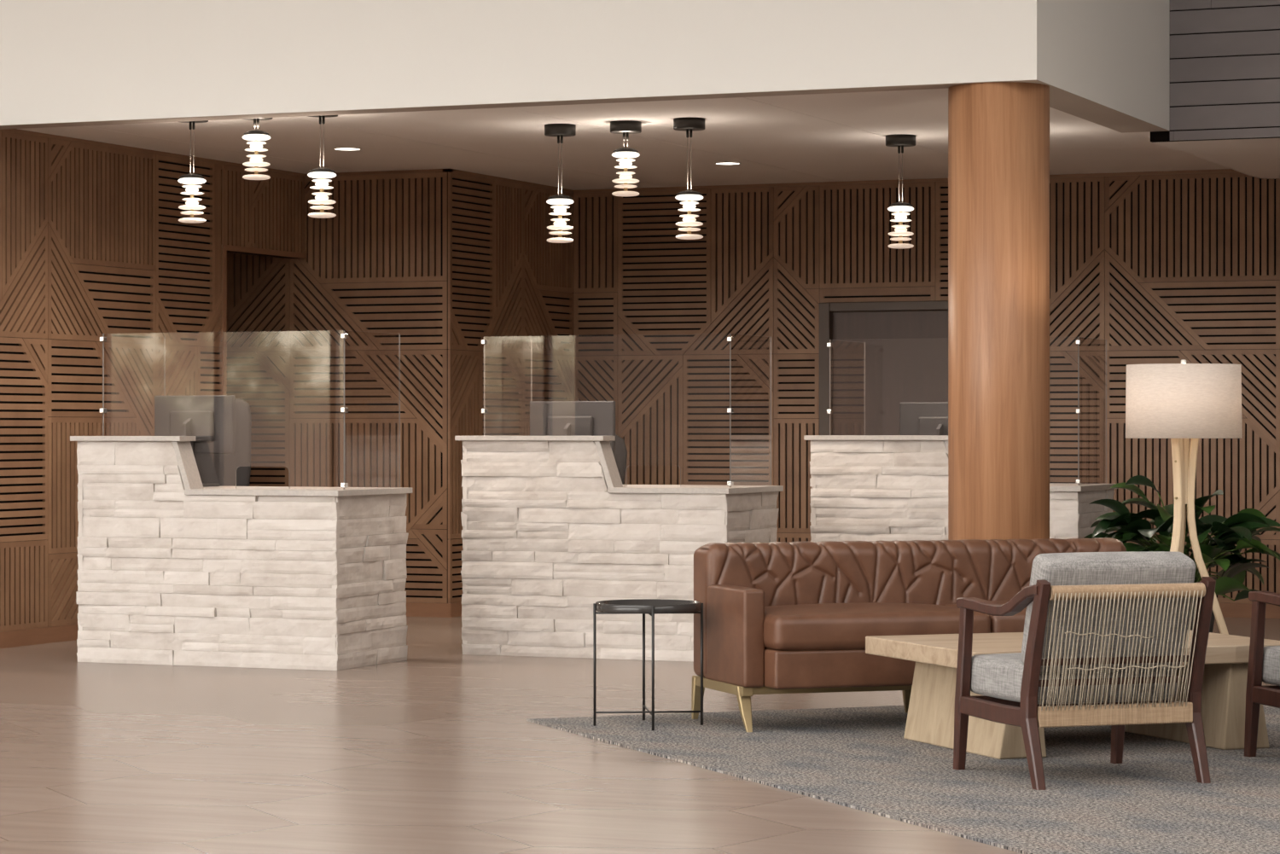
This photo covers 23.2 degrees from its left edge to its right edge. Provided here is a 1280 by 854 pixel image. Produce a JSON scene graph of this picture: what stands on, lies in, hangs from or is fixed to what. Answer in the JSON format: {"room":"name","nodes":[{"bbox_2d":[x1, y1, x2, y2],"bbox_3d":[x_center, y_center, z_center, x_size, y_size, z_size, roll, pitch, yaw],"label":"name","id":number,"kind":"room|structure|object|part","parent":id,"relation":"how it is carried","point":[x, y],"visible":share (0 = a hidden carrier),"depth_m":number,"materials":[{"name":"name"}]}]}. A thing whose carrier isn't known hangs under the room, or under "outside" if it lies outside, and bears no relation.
{"room":"lobby","nodes":[
{"label":"lobby","id":0,"kind":"room"},
{"bbox_2d":[0,128,304,632],"bbox_3d":[-2.882,-0.220,17.957,0.100,2.800,5.730,0,0,23],"label":"wall","id":1,"kind":"structure","parent":0,"point":[94,243],"depth_m":17.33,"materials":[{"name":"brown wood"}]},
{"bbox_2d":[0,623,79,648],"bbox_3d":[-3.230,1.136,17.021,0.036,0.088,3.735,0,0,23],"label":"baseboard","id":2,"kind":"structure","parent":1,"relation":"attached to","point":[67,632],"depth_m":16.90,"materials":[{"name":"brown wood"}]},
{"bbox_2d":[222,244,305,395],"bbox_3d":[-2.361,0.042,19.208,0.118,2.277,1.020,0,0,23],"label":"trim","id":3,"kind":"structure","parent":1,"relation":"attached to","point":[226,248],"depth_m":18.74,"materials":[{"name":"brown wood"}]},
{"bbox_2d":[226,168,453,603],"bbox_3d":[-2.588,-0.220,19.909,3.100,2.800,0.100,0,0,23],"label":"wall","id":4,"kind":"structure","parent":0,"point":[369,268],"depth_m":19.51,"materials":[{"name":"brown wood"}]},
{"bbox_2d":[404,602,449,617],"bbox_3d":[-2.602,1.136,19.874,3.100,0.088,0.036,0,0,23],"label":"baseboard","id":5,"kind":"structure","parent":4,"relation":"attached to","point":[413,609],"depth_m":19.32,"materials":[{"name":"brown wood"}]},
{"bbox_2d":[435,168,573,603],"bbox_3d":[-0.856,-0.220,20.166,0.100,2.800,1.907,0,0,23],"label":"wall","id":6,"kind":"structure","parent":0,"point":[505,281],"depth_m":19.89,"materials":[{"name":"brown wood"}]},
{"bbox_2d":[449,601,461,617],"bbox_3d":[-0.824,1.136,20.143,0.036,0.088,1.890,0,0,23],"label":"baseboard","id":7,"kind":"structure","parent":6,"relation":"attached to","point":[456,608],"depth_m":19.33,"materials":[{"name":"brown wood"}]},
{"bbox_2d":[0,0,1169,130],"bbox_3d":[-6.120,-3.145,18.787,18.243,3.150,2.630,0,0,23],"label":"bulkhead","id":8,"kind":"object","parent":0,"point":[61,61],"visible":0.86,"depth_m":15.19,"materials":[{"name":"white paint"}]},
{"bbox_2d":[0,79,1169,133],"bbox_3d":[-6.120,-1.569,18.787,18.242,0.002,2.628,0,0,23],"label":"trim","id":9,"kind":"structure","parent":8,"relation":"attached to","point":[1061,100],"depth_m":15.34,"materials":[{"name":"beige paint"}]},
{"bbox_2d":[0,616,1279,853],"bbox_3d":[-4.613,1.230,11.024,27.000,0.100,23.200,0,0,23],"label":"floor","id":10,"kind":"structure","parent":0,"point":[436,750],"depth_m":10.82,"materials":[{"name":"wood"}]},
{"bbox_2d":[193,398,251,486],"bbox_3d":[-2.462,0.512,16.752,0.650,1.334,0.608,0,0,31],"label":"office chair","id":11,"kind":"object","parent":10,"relation":"on","point":[212,468],"visible":0.02,"depth_m":16.83,"materials":[{"name":"black fabric"}]},
{"bbox_2d":[69,436,412,670],"bbox_3d":[-2.005,0.613,15.691,1.520,1.135,0.798,0,0,23],"label":"reception desk","id":12,"kind":"object","parent":10,"relation":"on","point":[173,569],"visible":1,"depth_m":15.38,"materials":[{"name":"stone"}]},
{"bbox_2d":[154,395,235,487],"bbox_3d":[-2.316,0.072,16.031,0.490,0.470,0.190,0,0,27],"label":"computer monitor","id":13,"kind":"object","parent":12,"relation":"on","point":[211,419],"visible":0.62,"depth_m":16.01,"materials":[{"name":"grey plastic"}]},
{"bbox_2d":[99,330,400,489],"bbox_3d":[-1.969,-0.084,15.740,1.399,0.777,0.610,0,0,23],"label":"glass screen","id":14,"kind":"object","parent":12,"relation":"on","point":[344,335],"visible":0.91,"depth_m":15.74,"materials":[{"name":"clear glass"}]},
{"bbox_3d":[-2.600,-0.084,16.014,0.006,0.777,0.590,0,0,23],"label":"pane","id":15,"kind":"part","parent":14,"relation":"part of","materials":[{"name":"white"}]},
{"bbox_3d":[-1.331,-0.084,15.485,0.006,0.777,0.590,0,0,23],"label":"pane","id":16,"kind":"part","parent":14,"relation":"part of","materials":[{"name":"white"}]},
{"bbox_2d":[184,486,412,496],"bbox_3d":[-1.994,0.321,15.689,1.498,0.028,0.794,0,0,23],"label":"countertop","id":17,"kind":"structure","parent":12,"relation":"on","point":[240,491],"depth_m":15.31,"materials":[{"name":"white stone"}]},
{"bbox_2d":[454,436,783,661],"bbox_3d":[-0.104,0.613,16.209,1.520,1.135,0.798,0,0,23],"label":"reception desk","id":18,"kind":"object","parent":10,"relation":"on","point":[551,531],"visible":0.77,"depth_m":15.91,"materials":[{"name":"stone"}]},
{"bbox_2d":[529,401,615,457],"bbox_3d":[-0.375,0.084,16.511,0.490,0.444,0.190,0,0,23],"label":"computer monitor","id":19,"kind":"object","parent":18,"relation":"on","point":[547,418],"visible":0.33,"depth_m":16.51,"materials":[{"name":"grey plastic"}]},
{"bbox_2d":[481,333,771,487],"bbox_3d":[-0.068,-0.084,16.258,1.399,0.777,0.610,0,0,23],"label":"glass screen","id":20,"kind":"object","parent":18,"relation":"on","point":[730,339],"visible":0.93,"depth_m":16.24,"materials":[{"name":"clear glass"}]},
{"bbox_3d":[-0.699,-0.084,16.532,0.006,0.777,0.590,0,0,23],"label":"pane","id":21,"kind":"part","parent":20,"relation":"part of","materials":[{"name":"white"}]},
{"bbox_3d":[0.570,-0.084,16.003,0.006,0.777,0.590,0,0,23],"label":"pane","id":22,"kind":"part","parent":20,"relation":"part of","materials":[{"name":"white"}]},
{"bbox_2d":[607,484,783,494],"bbox_3d":[-0.093,0.321,16.207,1.498,0.028,0.794,0,0,23],"label":"countertop","id":23,"kind":"structure","parent":18,"relation":"on","point":[676,489],"depth_m":15.77,"materials":[{"name":"white stone"}]},
{"bbox_2d":[614,434,627,484],"bbox_3d":[-0.396,0.610,17.191,0.650,1.139,0.608,0,0,15],"label":"office chair","id":24,"kind":"object","parent":10,"relation":"on","point":[620,457],"visible":0.02,"depth_m":17.34,"materials":[{"name":"black fabric"}]},
{"bbox_2d":[526,704,1279,853],"bbox_3d":[2.812,1.176,10.441,4.600,0.008,6.200,0,0,-21],"label":"rug","id":25,"kind":"object","parent":10,"relation":"on","point":[1153,801],"visible":0.75,"depth_m":10.40,"materials":[{"name":"carpet"}]},
{"bbox_2d":[593,599,703,730],"bbox_3d":[0.033,0.930,12.229,0.414,0.484,0.414,0,0,23],"label":"tray table","id":26,"kind":"object","parent":25,"relation":"on","point":[650,607],"visible":1,"depth_m":12.21,"materials":[{"name":"grey metal"}]},
{"bbox_3d":[-0.178,0.932,12.212,0.011,0.480,0.011,0,0,-45],"label":"leg","id":27,"kind":"part","parent":26,"relation":"part of","materials":[{"name":"black metal"}]},
{"bbox_3d":[0.015,0.932,12.440,0.011,0.480,0.011,0,0,-45],"label":"leg","id":28,"kind":"part","parent":26,"relation":"part of","materials":[{"name":"black metal"}]},
{"bbox_2d":[595,599,700,616],"bbox_3d":[0.033,0.711,12.229,0.414,0.046,0.414,0,0,23],"label":"tray","id":29,"kind":"object","parent":26,"relation":"on","point":[650,607],"depth_m":12.10,"materials":[{"name":"black metal"}]},
{"bbox_3d":[0.050,0.932,12.019,0.011,0.480,0.011,0,0,-45],"label":"leg","id":30,"kind":"part","parent":26,"relation":"part of","materials":[{"name":"black metal"}]},
{"bbox_3d":[0.243,0.932,12.247,0.011,0.480,0.011,0,0,0],"label":"leg","id":31,"kind":"part","parent":26,"relation":"part of","materials":[{"name":"black metal"}]},
{"bbox_2d":[691,537,1126,732],"bbox_3d":[1.204,0.817,12.461,1.868,0.710,0.742,0,0,-18],"label":"leather sofa","id":32,"kind":"object","parent":25,"relation":"on","point":[779,617],"visible":0.73,"depth_m":12.34,"materials":[{"name":"brown leather"}]},
{"bbox_3d":[0.236,1.088,12.502,0.058,0.168,0.036,0,0,-18],"label":"leg","id":33,"kind":"part","parent":32,"relation":"part of","materials":[{"name":"gold metal"}]},
{"bbox_3d":[0.368,0.815,12.182,0.094,0.383,0.466,0,0,-18],"label":"arm","id":34,"kind":"part","parent":32,"relation":"part of","materials":[{"name":"brown leather"}]},
{"bbox_3d":[0.407,1.086,11.997,0.054,0.172,0.098,0,0,-19],"label":"leg","id":35,"kind":"part","parent":32,"relation":"part of","materials":[{"name":"gold metal"}]},
{"bbox_3d":[1.179,1.018,12.537,1.850,0.037,0.580,0,0,-18],"label":"brass frame","id":36,"kind":"part","parent":32,"relation":"part of","materials":[{"name":"beige"}]},
{"bbox_3d":[1.224,0.928,12.402,1.680,0.148,0.577,0,0,-18],"label":"seat","id":37,"kind":"part","parent":32,"relation":"part of","materials":[{"name":"brown leather"}]},
{"bbox_2d":[763,602,990,650],"bbox_3d":[0.858,0.788,12.267,0.912,0.184,0.594,0,0,-18],"label":"seat cushion","id":38,"kind":"object","parent":32,"relation":"on","point":[787,625],"depth_m":11.98,"materials":[{"name":"brown leather"}]},
{"bbox_3d":[1.100,1.089,12.772,0.054,0.165,0.036,0,0,-18],"label":"leg","id":39,"kind":"part","parent":32,"relation":"part of","materials":[{"name":"gold metal"}]},
{"bbox_3d":[1.118,0.742,12.718,1.858,0.520,0.200,0,0,-18],"label":"backrest","id":40,"kind":"part","parent":32,"relation":"part of","materials":[{"name":"brown leather"}]},
{"bbox_2d":[944,599,1026,633],"bbox_3d":[1.658,0.788,12.535,0.784,0.184,0.594,0,0,-18],"label":"seat cushion","id":41,"kind":"object","parent":32,"relation":"on","point":[1015,623],"depth_m":12.16,"materials":[{"name":"brown leather"}]},
{"bbox_2d":[865,629,1279,759],"bbox_3d":[1.636,0.981,11.562,1.339,0.382,0.930,0,0,-21],"label":"coffee table","id":42,"kind":"object","parent":25,"relation":"on","point":[930,716],"visible":0.56,"depth_m":11.38,"materials":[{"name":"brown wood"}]},
{"bbox_3d":[1.216,1.014,11.369,0.188,0.316,0.785,0,0,-21],"label":"leg","id":43,"kind":"part","parent":42,"relation":"part of","materials":[{"name":"brown wood"}]},
{"bbox_3d":[2.070,1.014,11.690,0.193,0.316,0.785,0,0,-21],"label":"leg","id":44,"kind":"part","parent":42,"relation":"part of","materials":[{"name":"brown wood"}]},
{"bbox_2d":[953,551,1215,790],"bbox_3d":[1.482,0.791,10.442,0.648,0.761,0.695,0,0,-19],"label":"armchair","id":45,"kind":"object","parent":25,"relation":"on","point":[1105,633],"visible":1,"depth_m":10.20,"materials":[{"name":"beige fabric"}]},
{"bbox_3d":[1.103,0.883,10.624,0.040,0.577,0.106,0,0,-19],"label":"leg","id":46,"kind":"part","parent":45,"relation":"part of","materials":[{"name":"brown wood"}]},
{"bbox_3d":[1.183,0.949,10.389,0.034,0.066,0.516,0,0,-19],"label":"rail","id":47,"kind":"part","parent":45,"relation":"part of","materials":[{"name":"brown wood"}]},
{"bbox_3d":[1.200,0.569,10.337,0.048,0.118,0.616,0,0,-19],"label":"arm","id":48,"kind":"part","parent":45,"relation":"part of","materials":[{"name":"brown wood"}]},
{"bbox_3d":[1.283,0.833,10.094,0.042,0.679,0.159,0,0,-19],"label":"leg","id":49,"kind":"part","parent":45,"relation":"part of","materials":[{"name":"brown wood"}]},
{"bbox_3d":[1.464,0.947,10.494,0.570,0.059,0.520,0,0,-19],"label":"cross rail","id":50,"kind":"part","parent":45,"relation":"part of","materials":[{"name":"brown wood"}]},
{"bbox_2d":[970,652,1176,703],"bbox_3d":[1.456,0.845,10.516,0.564,0.150,0.506,0,0,-19],"label":"seat cushion","id":51,"kind":"object","parent":45,"relation":"on","point":[997,677],"depth_m":10.34,"materials":[{"name":"grey fabric"}]},
{"bbox_2d":[1020,551,1195,674],"bbox_3d":[1.543,0.612,10.261,0.564,0.402,0.140,0,16,-19],"label":"cushion","id":52,"kind":"object","parent":45,"relation":"on","point":[1137,567],"depth_m":10.19,"materials":[{"name":"grey fabric"}]},
{"bbox_3d":[1.560,0.944,10.213,0.556,0.068,0.030,0,0,-19],"label":"wrapped rail","id":53,"kind":"part","parent":45,"relation":"part of","materials":[{"name":"fabric"}]},
{"bbox_3d":[1.671,0.883,10.817,0.040,0.577,0.106,0,0,-19],"label":"leg","id":54,"kind":"part","parent":45,"relation":"part of","materials":[{"name":"brown wood"}]},
{"bbox_3d":[1.585,0.536,10.138,0.556,0.049,0.049,0,0,-19],"label":"wrapped rail","id":55,"kind":"part","parent":45,"relation":"part of","materials":[{"name":"fabric"}]},
{"bbox_3d":[1.751,0.949,10.582,0.034,0.066,0.516,0,0,-19],"label":"rail","id":56,"kind":"part","parent":45,"relation":"part of","materials":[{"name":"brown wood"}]},
{"bbox_3d":[1.851,0.833,10.287,0.042,0.679,0.159,0,0,-19],"label":"leg","id":57,"kind":"part","parent":45,"relation":"part of","materials":[{"name":"brown wood"}]},
{"bbox_2d":[1244,591,1279,757],"bbox_3d":[2.558,0.791,10.854,0.648,0.761,0.695,0,0,-19],"label":"armchair","id":58,"kind":"object","parent":25,"relation":"on","point":[1264,662],"visible":1,"depth_m":11.01,"materials":[{"name":"brown wood"}]},
{"bbox_3d":[2.180,0.883,11.036,0.040,0.577,0.106,0,0,-19],"label":"leg","id":59,"kind":"part","parent":58,"relation":"part of","materials":[{"name":"brown wood"}]},
{"bbox_3d":[2.277,0.569,10.750,0.048,0.118,0.616,0,0,-19],"label":"arm","id":60,"kind":"part","parent":58,"relation":"part of","materials":[{"name":"brown wood"}]},
{"bbox_3d":[2.260,0.949,10.802,0.034,0.066,0.516,0,0,-19],"label":"rail","id":61,"kind":"part","parent":58,"relation":"part of","materials":[{"name":"brown wood"}]},
{"bbox_2d":[1262,645,1279,686],"bbox_3d":[2.533,0.845,10.929,0.564,0.150,0.506,0,0,-19],"label":"seat cushion","id":62,"kind":"object","parent":58,"relation":"on","point":[1271,654],"depth_m":10.98,"materials":[{"name":"grey fabric"}]},
{"bbox_3d":[2.541,0.947,10.906,0.570,0.059,0.520,0,0,-19],"label":"cross rail","id":63,"kind":"part","parent":58,"relation":"part of","materials":[{"name":"brown wood"}]},
{"bbox_2d":[803,435,1117,542],"bbox_3d":[1.735,0.613,16.775,1.520,1.135,0.798,0,0,23],"label":"reception desk","id":64,"kind":"object","parent":10,"relation":"on","point":[865,487],"visible":0.27,"depth_m":16.54,"materials":[{"name":"stone"}]},
{"bbox_2d":[899,402,948,435],"bbox_3d":[1.641,0.086,16.981,0.490,0.442,0.190,0,0,23],"label":"computer monitor","id":65,"kind":"object","parent":64,"relation":"on","point":[915,418],"visible":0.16,"depth_m":17.03,"materials":[{"name":"grey plastic"}]},
{"bbox_2d":[826,337,1106,485],"bbox_3d":[1.771,-0.084,16.824,1.399,0.777,0.610,0,0,23],"label":"glass screen","id":66,"kind":"object","parent":64,"relation":"on","point":[1078,341],"visible":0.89,"depth_m":16.80,"materials":[{"name":"clear glass"}]},
{"bbox_3d":[1.141,-0.084,17.098,0.006,0.777,0.590,0,0,23],"label":"pane","id":67,"kind":"part","parent":66,"relation":"part of","materials":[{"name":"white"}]},
{"bbox_3d":[2.410,-0.084,16.569,0.006,0.777,0.590,0,0,23],"label":"pane","id":68,"kind":"part","parent":66,"relation":"part of","materials":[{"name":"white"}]},
{"bbox_2d":[1049,482,1117,491],"bbox_3d":[1.746,0.321,16.773,1.498,0.028,0.794,0,0,23],"label":"countertop","id":69,"kind":"structure","parent":64,"relation":"on","point":[1053,486],"depth_m":16.26,"materials":[{"name":"white stone"}]},
{"bbox_2d":[1083,475,1279,633],"bbox_3d":[2.683,0.709,15.323,1.050,0.943,0.985,0,0,0],"label":"potted plant","id":70,"kind":"object","parent":10,"relation":"on","point":[1239,529],"visible":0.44,"depth_m":15.21,"materials":[{"name":"green plant"}]},
{"bbox_3d":[2.659,1.010,15.300,0.350,0.340,0.350,0,0,0],"label":"pot","id":71,"kind":"part","parent":70,"relation":"part of","materials":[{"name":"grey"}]},
{"bbox_2d":[1125,360,1242,634],"bbox_3d":[2.380,0.443,13.603,0.512,1.474,0.508,0,0,0],"label":"floor lamp","id":72,"kind":"object","parent":10,"relation":"on","point":[1182,402],"visible":0.86,"depth_m":13.42,"materials":[{"name":"white fabric"}]},
{"bbox_3d":[2.274,0.598,13.506,0.247,1.163,0.044,0,0,-43],"label":"tripod leg","id":73,"kind":"part","parent":72,"relation":"part of","materials":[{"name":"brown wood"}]},
{"bbox_3d":[2.342,0.598,13.733,0.044,1.163,0.247,0,0,-14],"label":"tripod leg","id":74,"kind":"part","parent":72,"relation":"part of","materials":[{"name":"brown wood"}]},
{"bbox_3d":[2.375,-0.112,13.600,0.503,0.321,0.503,0,0,0],"label":"lamp shade","id":75,"kind":"part","parent":72,"relation":"part of","materials":[{"name":"white fabric"}]},
{"bbox_3d":[2.512,0.598,13.588,0.247,1.163,0.044,0,0,5],"label":"tripod leg","id":76,"kind":"part","parent":72,"relation":"part of","materials":[{"name":"brown wood"}]},
{"bbox_2d":[17,87,1279,190],"bbox_3d":[0.570,-1.596,17.737,10.600,0.128,5.460,0,0,23],"label":"ceiling","id":77,"kind":"structure","parent":0,"point":[831,136],"depth_m":17.58,"materials":[{"name":"white paint"}]},
{"bbox_2d":[177,120,208,223],"bbox_3d":[-2.317,-1.328,16.102,0.166,0.543,0.166,0,0,23],"label":"pendant lamp","id":78,"kind":"object","parent":77,"relation":"hanging from","point":[192,204],"visible":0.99,"depth_m":16.07,"materials":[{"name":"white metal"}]},
{"bbox_3d":[-2.317,-1.178,16.102,0.020,0.214,0.020,0,0,23],"label":"rod","id":79,"kind":"part","parent":78,"relation":"part of","materials":[{"name":"white glass"}]},
{"bbox_2d":[192,121,195,129],"bbox_3d":[-2.308,-1.559,16.098,0.014,0.042,0.013,0,0,23],"label":"socket","id":80,"kind":"object","parent":78,"relation":"attached to","point":[193,122],"depth_m":16.09,"materials":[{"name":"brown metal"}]},
{"bbox_2d":[241,117,273,180],"bbox_3d":[-1.966,-1.434,15.956,0.166,0.332,0.166,0,0,23],"label":"pendant lamp","id":81,"kind":"object","parent":77,"relation":"hanging from","point":[256,160],"visible":0.99,"depth_m":15.92,"materials":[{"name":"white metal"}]},
{"bbox_2d":[253,118,255,127],"bbox_3d":[-1.975,-1.559,15.959,0.014,0.042,0.013,0,0,23],"label":"socket","id":82,"kind":"object","parent":81,"relation":"attached to","point":[254,119],"depth_m":15.95,"materials":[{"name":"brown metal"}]},
{"bbox_3d":[-1.966,-1.389,15.956,0.020,0.214,0.020,0,0,23],"label":"rod","id":83,"kind":"part","parent":81,"relation":"part of","materials":[{"name":"white glass"}]},
{"bbox_2d":[307,115,337,218],"bbox_3d":[-1.615,-1.332,15.809,0.166,0.537,0.166,0,0,23],"label":"pendant lamp","id":84,"kind":"object","parent":77,"relation":"hanging from","point":[322,197],"visible":0.98,"depth_m":15.78,"materials":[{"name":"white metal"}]},
{"bbox_3d":[-1.615,-1.185,15.809,0.020,0.214,0.020,0,0,23],"label":"rod","id":85,"kind":"part","parent":84,"relation":"part of","materials":[{"name":"white glass"}]},
{"bbox_2d":[332,146,361,151],"bbox_3d":[-1.681,-1.597,17.877,0.164,0.006,0.164,0,0,23],"label":"recessed light","id":86,"kind":"object","parent":77,"relation":"in","point":[345,148],"visible":1,"depth_m":17.87,"materials":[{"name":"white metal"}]},
{"bbox_2d":[544,123,575,243],"bbox_3d":[-0.423,-1.289,16.493,0.166,0.623,0.166,0,0,23],"label":"pendant lamp","id":87,"kind":"object","parent":77,"relation":"hanging from","point":[550,130],"visible":1,"depth_m":16.45,"materials":[{"name":"white metal"}]},
{"bbox_3d":[-0.423,-1.099,16.493,0.020,0.214,0.020,0,0,23],"label":"rod","id":88,"kind":"part","parent":87,"relation":"part of","materials":[{"name":"white glass"}]},
{"bbox_2d":[610,120,641,196],"bbox_3d":[-0.075,-1.405,16.326,0.166,0.389,0.166,0,0,23],"label":"pendant lamp","id":89,"kind":"object","parent":77,"relation":"hanging from","point":[624,127],"visible":1,"depth_m":16.28,"materials":[{"name":"white metal"}]},
{"bbox_3d":[-0.075,-1.333,16.326,0.020,0.214,0.020,0,0,23],"label":"rod","id":90,"kind":"part","parent":89,"relation":"part of","materials":[{"name":"white glass"}]},
{"bbox_2d":[673,117,704,239],"bbox_3d":[0.256,-1.288,16.166,0.166,0.625,0.166,0,0,23],"label":"pendant lamp","id":91,"kind":"object","parent":77,"relation":"hanging from","point":[687,125],"visible":1,"depth_m":16.12,"materials":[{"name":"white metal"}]},
{"bbox_3d":[0.256,-1.097,16.166,0.020,0.214,0.020,0,0,23],"label":"rod","id":92,"kind":"part","parent":91,"relation":"part of","materials":[{"name":"white glass"}]},
{"bbox_2d":[714,162,741,164],"bbox_3d":[0.532,-1.597,18.858,0.164,0.006,0.164,0,0,23],"label":"recessed light","id":93,"kind":"object","parent":77,"relation":"in","point":[716,163],"visible":1,"depth_m":18.85,"materials":[{"name":"white metal"}]},
{"bbox_2d":[885,133,915,248],"bbox_3d":[1.432,-1.291,17.095,0.166,0.618,0.166,0,0,23],"label":"pendant lamp","id":94,"kind":"object","parent":77,"relation":"hanging from","point":[898,140],"visible":1,"depth_m":17.05,"materials":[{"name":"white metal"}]},
{"bbox_3d":[1.432,-1.103,17.095,0.020,0.214,0.020,0,0,23],"label":"rod","id":95,"kind":"part","parent":94,"relation":"part of","materials":[{"name":"white glass"}]},
{"bbox_2d":[572,168,1279,604],"bbox_3d":[2.976,-0.220,19.637,7.620,2.800,0.100,0,0,23],"label":"wall","id":96,"kind":"structure","parent":0,"point":[1166,266],"depth_m":20.19,"materials":[{"name":"brown wood"}]},
{"bbox_2d":[819,300,948,435],"bbox_3d":[1.763,0.183,20.138,1.245,1.994,0.129,0,0,23],"label":"door","id":97,"kind":"structure","parent":96,"relation":"in","point":[908,361],"depth_m":20.22,"materials":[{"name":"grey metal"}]},
{"bbox_2d":[1218,602,1279,618],"bbox_3d":[3.017,1.136,19.579,7.500,0.088,0.036,0,0,23],"label":"baseboard","id":98,"kind":"structure","parent":96,"relation":"attached to","point":[1229,610],"depth_m":19.26,"materials":[{"name":"brown wood"}]},
{"bbox_2d":[948,81,1049,540],"bbox_3d":[1.658,-0.195,14.385,0.466,2.750,0.466,0,0,23],"label":"column","id":99,"kind":"structure","parent":0,"point":[998,132],"depth_m":14.18,"materials":[{"name":"brown wood"}]},
{"bbox_2d":[1150,0,1279,142],"bbox_3d":[4.039,-3.129,16.009,2.865,3.224,0.060,0,0,23],"label":"wall","id":100,"kind":"structure","parent":0,"point":[1224,55],"depth_m":16.38,"materials":[{"name":"black"}]},
{"bbox_2d":[1153,138,1279,151],"bbox_3d":[4.155,-1.554,16.285,2.865,0.073,0.540,0,0,23],"label":"trim","id":101,"kind":"structure","parent":100,"relation":"attached to","point":[1259,142],"depth_m":16.72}
]}

